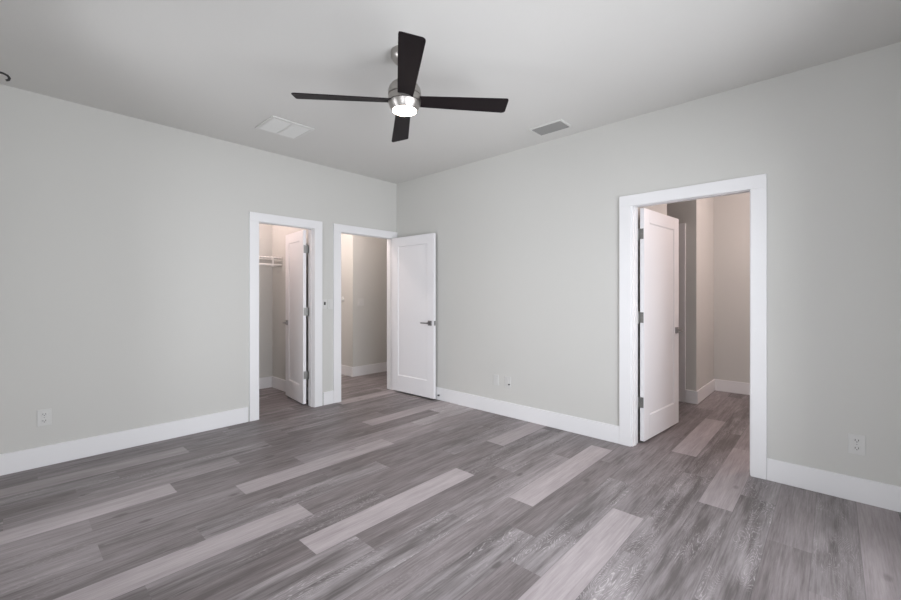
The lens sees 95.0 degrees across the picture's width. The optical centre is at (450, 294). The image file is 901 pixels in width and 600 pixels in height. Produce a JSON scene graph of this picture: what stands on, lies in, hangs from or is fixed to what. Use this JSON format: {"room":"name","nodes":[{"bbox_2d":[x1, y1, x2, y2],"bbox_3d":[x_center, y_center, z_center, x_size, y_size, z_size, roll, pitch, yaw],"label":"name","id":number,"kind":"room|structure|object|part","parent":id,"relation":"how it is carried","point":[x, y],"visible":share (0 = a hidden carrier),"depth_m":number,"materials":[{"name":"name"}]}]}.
{"room":"empty bedroom","nodes":[
{"label":"empty bedroom","id":0,"kind":"room"},
{"bbox_2d":[0,84,396,453],"bbox_3d":[-1.530,-0.103,4.788,0.120,2.766,5.665,0,0,43],"label":"wall","id":1,"kind":"structure","parent":0,"point":[124,240],"depth_m":3.46,"materials":[{"name":"grey paint"}]},
{"bbox_2d":[37,408,51,426],"bbox_3d":[-3.029,0.919,3.079,0.009,0.124,0.078,0,0,43],"label":"power outlet","id":2,"kind":"object","parent":1,"relation":"attached to","point":[44,416],"visible":1,"depth_m":3.08,"materials":[{"name":"grey plastic"}]},
{"bbox_2d":[0,407,247,475],"bbox_3d":[-2.679,1.205,3.450,0.016,0.150,1.902,0,0,43],"label":"baseboard","id":3,"kind":"structure","parent":1,"relation":"attached to","point":[27,459],"depth_m":3.36,"materials":[{"name":"white paint"}]},
{"bbox_2d":[249,212,321,421],"bbox_3d":[-1.796,0.220,4.500,0.155,2.120,0.822,0,0,43],"label":"door frame","id":4,"kind":"structure","parent":1,"relation":"attached to","point":[314,228],"depth_m":4.63,"materials":[{"name":"white paint"}]},
{"bbox_3d":[-1.795,0.267,4.492,0.035,2.027,0.606,0,0,43],"label":"door stop moulding","id":5,"kind":"part","parent":4,"relation":"part of","materials":[{"name":"white paint"}]},
{"bbox_2d":[322,299,326,308],"bbox_3d":[-1.455,0.114,4.773,0.012,0.112,0.056,0,0,43],"label":"light switch","id":6,"kind":"object","parent":1,"relation":"attached to","point":[324,301],"visible":1,"depth_m":4.77,"materials":[{"name":"grey plastic"}]},
{"bbox_2d":[323,390,333,404],"bbox_3d":[-1.421,1.205,4.806,0.016,0.150,0.130,0,0,43],"label":"baseboard","id":7,"kind":"structure","parent":1,"relation":"attached to","point":[328,397],"depth_m":4.80,"materials":[{"name":"white paint"}]},
{"bbox_2d":[333,223,396,402],"bbox_3d":[-1.083,0.220,5.267,0.155,2.120,1.005,0,0,43],"label":"door frame","id":8,"kind":"structure","parent":1,"relation":"attached to","point":[338,229],"depth_m":4.91,"materials":[{"name":"white paint"}]},
{"bbox_3d":[-1.084,0.267,5.273,0.035,2.027,0.792,0,0,43],"label":"door stop moulding","id":9,"kind":"part","parent":8,"relation":"part of","materials":[{"name":"white paint"}]},
{"bbox_2d":[392,233,435,398],"bbox_3d":[-0.499,0.261,5.232,0.807,2.001,0.094,0,0,43],"label":"door","id":10,"kind":"structure","parent":1,"relation":"in","point":[413,257],"depth_m":5.20,"materials":[{"name":"white paint"}]},
{"bbox_3d":[-0.476,0.215,5.236,0.529,1.681,0.033,0,0,41],"label":"panel","id":11,"kind":"part","parent":10,"relation":"part of","materials":[{"name":"white paint"}]},
{"bbox_2d":[259,223,307,386],"bbox_3d":[-2.847,-0.103,5.413,2.661,2.766,1.200,0,0,43],"label":"wall","id":12,"kind":"structure","parent":0,"point":[272,238],"depth_m":5.61,"materials":[{"name":"grey paint"}]},
{"bbox_2d":[259,256,281,265],"bbox_3d":[-2.675,-0.432,5.253,0.303,0.130,0.963,0,0,43],"label":"wire shelf","id":13,"kind":"object","parent":12,"relation":"attached to","point":[260,257],"visible":0.35,"depth_m":5.41,"materials":[{"name":"white metal"}]},
{"bbox_3d":[-2.579,-0.387,5.164,0.029,0.029,0.956,0,0,43],"label":"hang rod","id":14,"kind":"part","parent":13,"relation":"part of","materials":[{"name":"white metal"}]},
{"bbox_2d":[259,376,307,399],"bbox_3d":[-2.338,1.205,4.940,1.231,0.150,0.960,0,0,43],"label":"baseboard","id":15,"kind":"structure","parent":12,"relation":"attached to","point":[271,381],"depth_m":5.59,"materials":[{"name":"white paint"}]},
{"bbox_2d":[283,230,308,403],"bbox_3d":[-1.870,0.261,4.944,0.099,2.001,0.630,0,0,-42],"label":"door","id":16,"kind":"structure","parent":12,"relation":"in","point":[296,247],"depth_m":4.91,"materials":[{"name":"white paint"}]},
{"bbox_3d":[-1.866,0.215,4.967,0.033,1.681,0.352,0,0,-41],"label":"panel","id":17,"kind":"part","parent":16,"relation":"part of","materials":[{"name":"white paint"}]},
{"bbox_2d":[341,234,386,366],"bbox_3d":[-1.575,-0.103,7.053,3.855,2.766,1.275,0,0,0],"label":"wall","id":18,"kind":"structure","parent":0,"point":[363,259],"depth_m":6.59,"materials":[{"name":"grey paint"}]},
{"bbox_2d":[358,299,363,305],"bbox_3d":[-1.415,0.125,6.519,0.010,0.116,0.116,0,0,43],"label":"light switch","id":19,"kind":"object","parent":18,"relation":"attached to","point":[360,301],"visible":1,"depth_m":6.52,"materials":[{"name":"grey plastic"}]},
{"bbox_2d":[341,362,386,376],"bbox_3d":[-1.579,1.205,6.794,2.641,0.150,2.550,0,0,43],"label":"baseboard","id":20,"kind":"structure","parent":18,"relation":"attached to","point":[378,367],"depth_m":6.57,"materials":[{"name":"white paint"}]},
{"bbox_2d":[0,371,900,599],"bbox_3d":[0.057,1.333,4.655,8.350,0.105,7.500,0,0,43],"label":"floor","id":21,"kind":"structure","parent":0,"point":[378,492],"depth_m":2.36,"materials":[{"name":"grey plastic"}]},
{"bbox_2d":[0,0,900,183],"bbox_3d":[0.006,-1.556,4.600,8.350,0.140,7.650,0,0,43],"label":"ceiling","id":22,"kind":"structure","parent":0,"point":[218,69],"depth_m":2.63,"materials":[{"name":"grey paint"}]},
{"bbox_2d":[255,116,314,139],"bbox_3d":[-1.479,-1.481,3.690,0.364,0.011,0.380,0,0,43],"label":"ceiling vent","id":23,"kind":"object","parent":22,"relation":"in","point":[276,125],"visible":1,"depth_m":3.68,"materials":[{"name":"white metal"}]},
{"bbox_3d":[-1.537,-1.480,3.627,0.304,0.008,0.152,0,0,43],"label":"louver panel","id":24,"kind":"part","parent":23,"relation":"part of","materials":[{"name":"white metal"}]},
{"bbox_3d":[-1.420,-1.480,3.753,0.304,0.008,0.152,0,0,43],"label":"louver panel","id":25,"kind":"part","parent":23,"relation":"part of","materials":[{"name":"white metal"}]},
{"bbox_2d":[291,31,508,141],"bbox_3d":[-0.283,-1.304,2.541,1.000,0.366,1.000,0,0,35],"label":"ceiling fan","id":26,"kind":"object","parent":22,"relation":"hanging from","point":[404,99],"visible":1,"depth_m":2.49,"materials":[{"name":"black wood"}]},
{"bbox_3d":[-0.642,-1.178,2.481,0.580,0.006,0.131,-2,13,-9],"label":"blade","id":27,"kind":"part","parent":26,"relation":"part of","materials":[{"name":"black wood"}]},
{"bbox_3d":[-0.343,-1.187,2.901,0.131,0.006,0.580,-15,2,-9],"label":"blade","id":28,"kind":"part","parent":26,"relation":"part of","materials":[{"name":"black wood"}]},
{"bbox_3d":[-0.223,-1.191,2.181,0.131,0.006,0.580,11,-2,-9],"label":"blade","id":29,"kind":"part","parent":26,"relation":"part of","materials":[{"name":"black wood"}]},
{"bbox_3d":[0.077,-1.200,2.601,0.580,0.006,0.131,-2,-13,-10],"label":"blade","id":30,"kind":"part","parent":26,"relation":"part of","materials":[{"name":"black wood"}]},
{"bbox_2d":[529,119,571,135],"bbox_3d":[0.890,-1.480,3.682,0.320,0.012,0.208,0,0,43],"label":"ceiling vent","id":31,"kind":"object","parent":22,"relation":"in","point":[558,125],"visible":1,"depth_m":3.67,"materials":[{"name":"white metal"}]},
{"bbox_2d":[397,42,900,485],"bbox_3d":[1.106,-0.103,3.947,4.889,2.766,0.120,0,0,43],"label":"wall","id":32,"kind":"structure","parent":0,"point":[527,239],"depth_m":3.04,"materials":[{"name":"grey paint"}]},
{"bbox_2d":[505,376,510,387],"bbox_3d":[0.596,0.920,4.326,0.076,0.118,0.018,0,0,43],"label":"cable plate","id":33,"kind":"object","parent":32,"relation":"attached to","point":[507,379],"visible":1,"depth_m":4.33,"materials":[{"name":"grey plastic"}]},
{"bbox_2d":[435,387,618,443],"bbox_3d":[0.365,1.205,4.542,2.957,0.150,0.016,0,0,43],"label":"baseboard","id":34,"kind":"structure","parent":32,"relation":"attached to","point":[591,428],"depth_m":4.09,"materials":[{"name":"white paint"}]},
{"bbox_2d":[638,208,682,440],"bbox_3d":[1.931,0.261,3.805,0.844,2.001,0.143,0,0,-42],"label":"door","id":35,"kind":"structure","parent":32,"relation":"in","point":[658,233],"depth_m":3.76,"materials":[{"name":"white paint"}]},
{"bbox_3d":[1.941,0.215,3.814,0.567,1.681,0.033,0,0,-42],"label":"panel","id":36,"kind":"part","parent":35,"relation":"part of","materials":[{"name":"white paint"}]},
{"bbox_2d":[619,174,766,479],"bbox_3d":[1.865,0.220,3.240,1.012,2.120,0.155,0,0,43],"label":"door frame","id":37,"kind":"structure","parent":32,"relation":"attached to","point":[756,185],"depth_m":3.17,"materials":[{"name":"white paint"}]},
{"bbox_3d":[1.862,0.267,3.235,0.802,2.027,0.035,0,0,43],"label":"door stop moulding","id":38,"kind":"part","parent":37,"relation":"part of","materials":[{"name":"white paint"}]},
{"bbox_2d":[767,458,900,511],"bbox_3d":[2.474,1.205,2.584,0.789,0.150,0.016,0,0,43],"label":"baseboard","id":39,"kind":"structure","parent":32,"relation":"attached to","point":[866,491],"depth_m":2.61,"materials":[{"name":"white paint"}]},
{"bbox_2d":[848,433,865,455],"bbox_3d":[2.512,0.928,2.553,0.078,0.124,0.009,0,0,43],"label":"power outlet","id":40,"kind":"object","parent":32,"relation":"attached to","point":[856,443],"visible":1,"depth_m":2.55,"materials":[{"name":"grey plastic"}]},
{"bbox_2d":[853,438,860,442],"bbox_3d":[2.511,0.904,2.552,0.034,0.028,0.004,0,0,43],"label":"socket","id":41,"kind":"object","parent":40,"relation":"attached to","point":[855,440],"depth_m":2.55,"materials":[{"name":"grey plastic"}]},
{"bbox_2d":[853,445,860,450],"bbox_3d":[2.511,0.952,2.552,0.034,0.028,0.004,0,0,43],"label":"socket","id":42,"kind":"object","parent":40,"relation":"attached to","point":[855,447],"depth_m":2.55,"materials":[{"name":"grey plastic"}]},
{"bbox_2d":[638,192,749,434],"bbox_3d":[2.869,-0.103,4.340,3.740,2.766,2.855,0,0,43],"label":"wall","id":43,"kind":"structure","parent":0,"point":[717,228],"depth_m":5.29,"materials":[{"name":"grey paint"}]},
{"bbox_2d":[679,223,685,401],"bbox_3d":[2.434,0.218,5.222,0.958,2.123,0.017,0,0,43],"label":"door frame","id":44,"kind":"structure","parent":43,"relation":"attached to","point":[682,227],"depth_m":4.91,"materials":[{"name":"white paint"}]},
{"bbox_2d":[685,379,749,403],"bbox_3d":[3.911,1.205,4.499,2.189,0.150,0.965,0,0,43],"label":"baseboard","id":45,"kind":"structure","parent":43,"relation":"attached to","point":[695,397],"depth_m":5.29,"materials":[{"name":"white paint"}]},
{"bbox_3d":[-1.625,-0.103,1.093,4.769,2.766,0.120,0,0,43],"label":"wall window","id":46,"kind":"structure","parent":0,"visible":0},
{"bbox_2d":[0,72,10,81],"bbox_3d":[-2.568,-1.224,2.231,0.044,0.061,0.266,0,0,43],"label":"curtain bracket","id":47,"kind":"object","parent":46,"relation":"attached to","point":[3,73],"visible":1,"depth_m":2.31,"materials":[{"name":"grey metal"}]}
]}

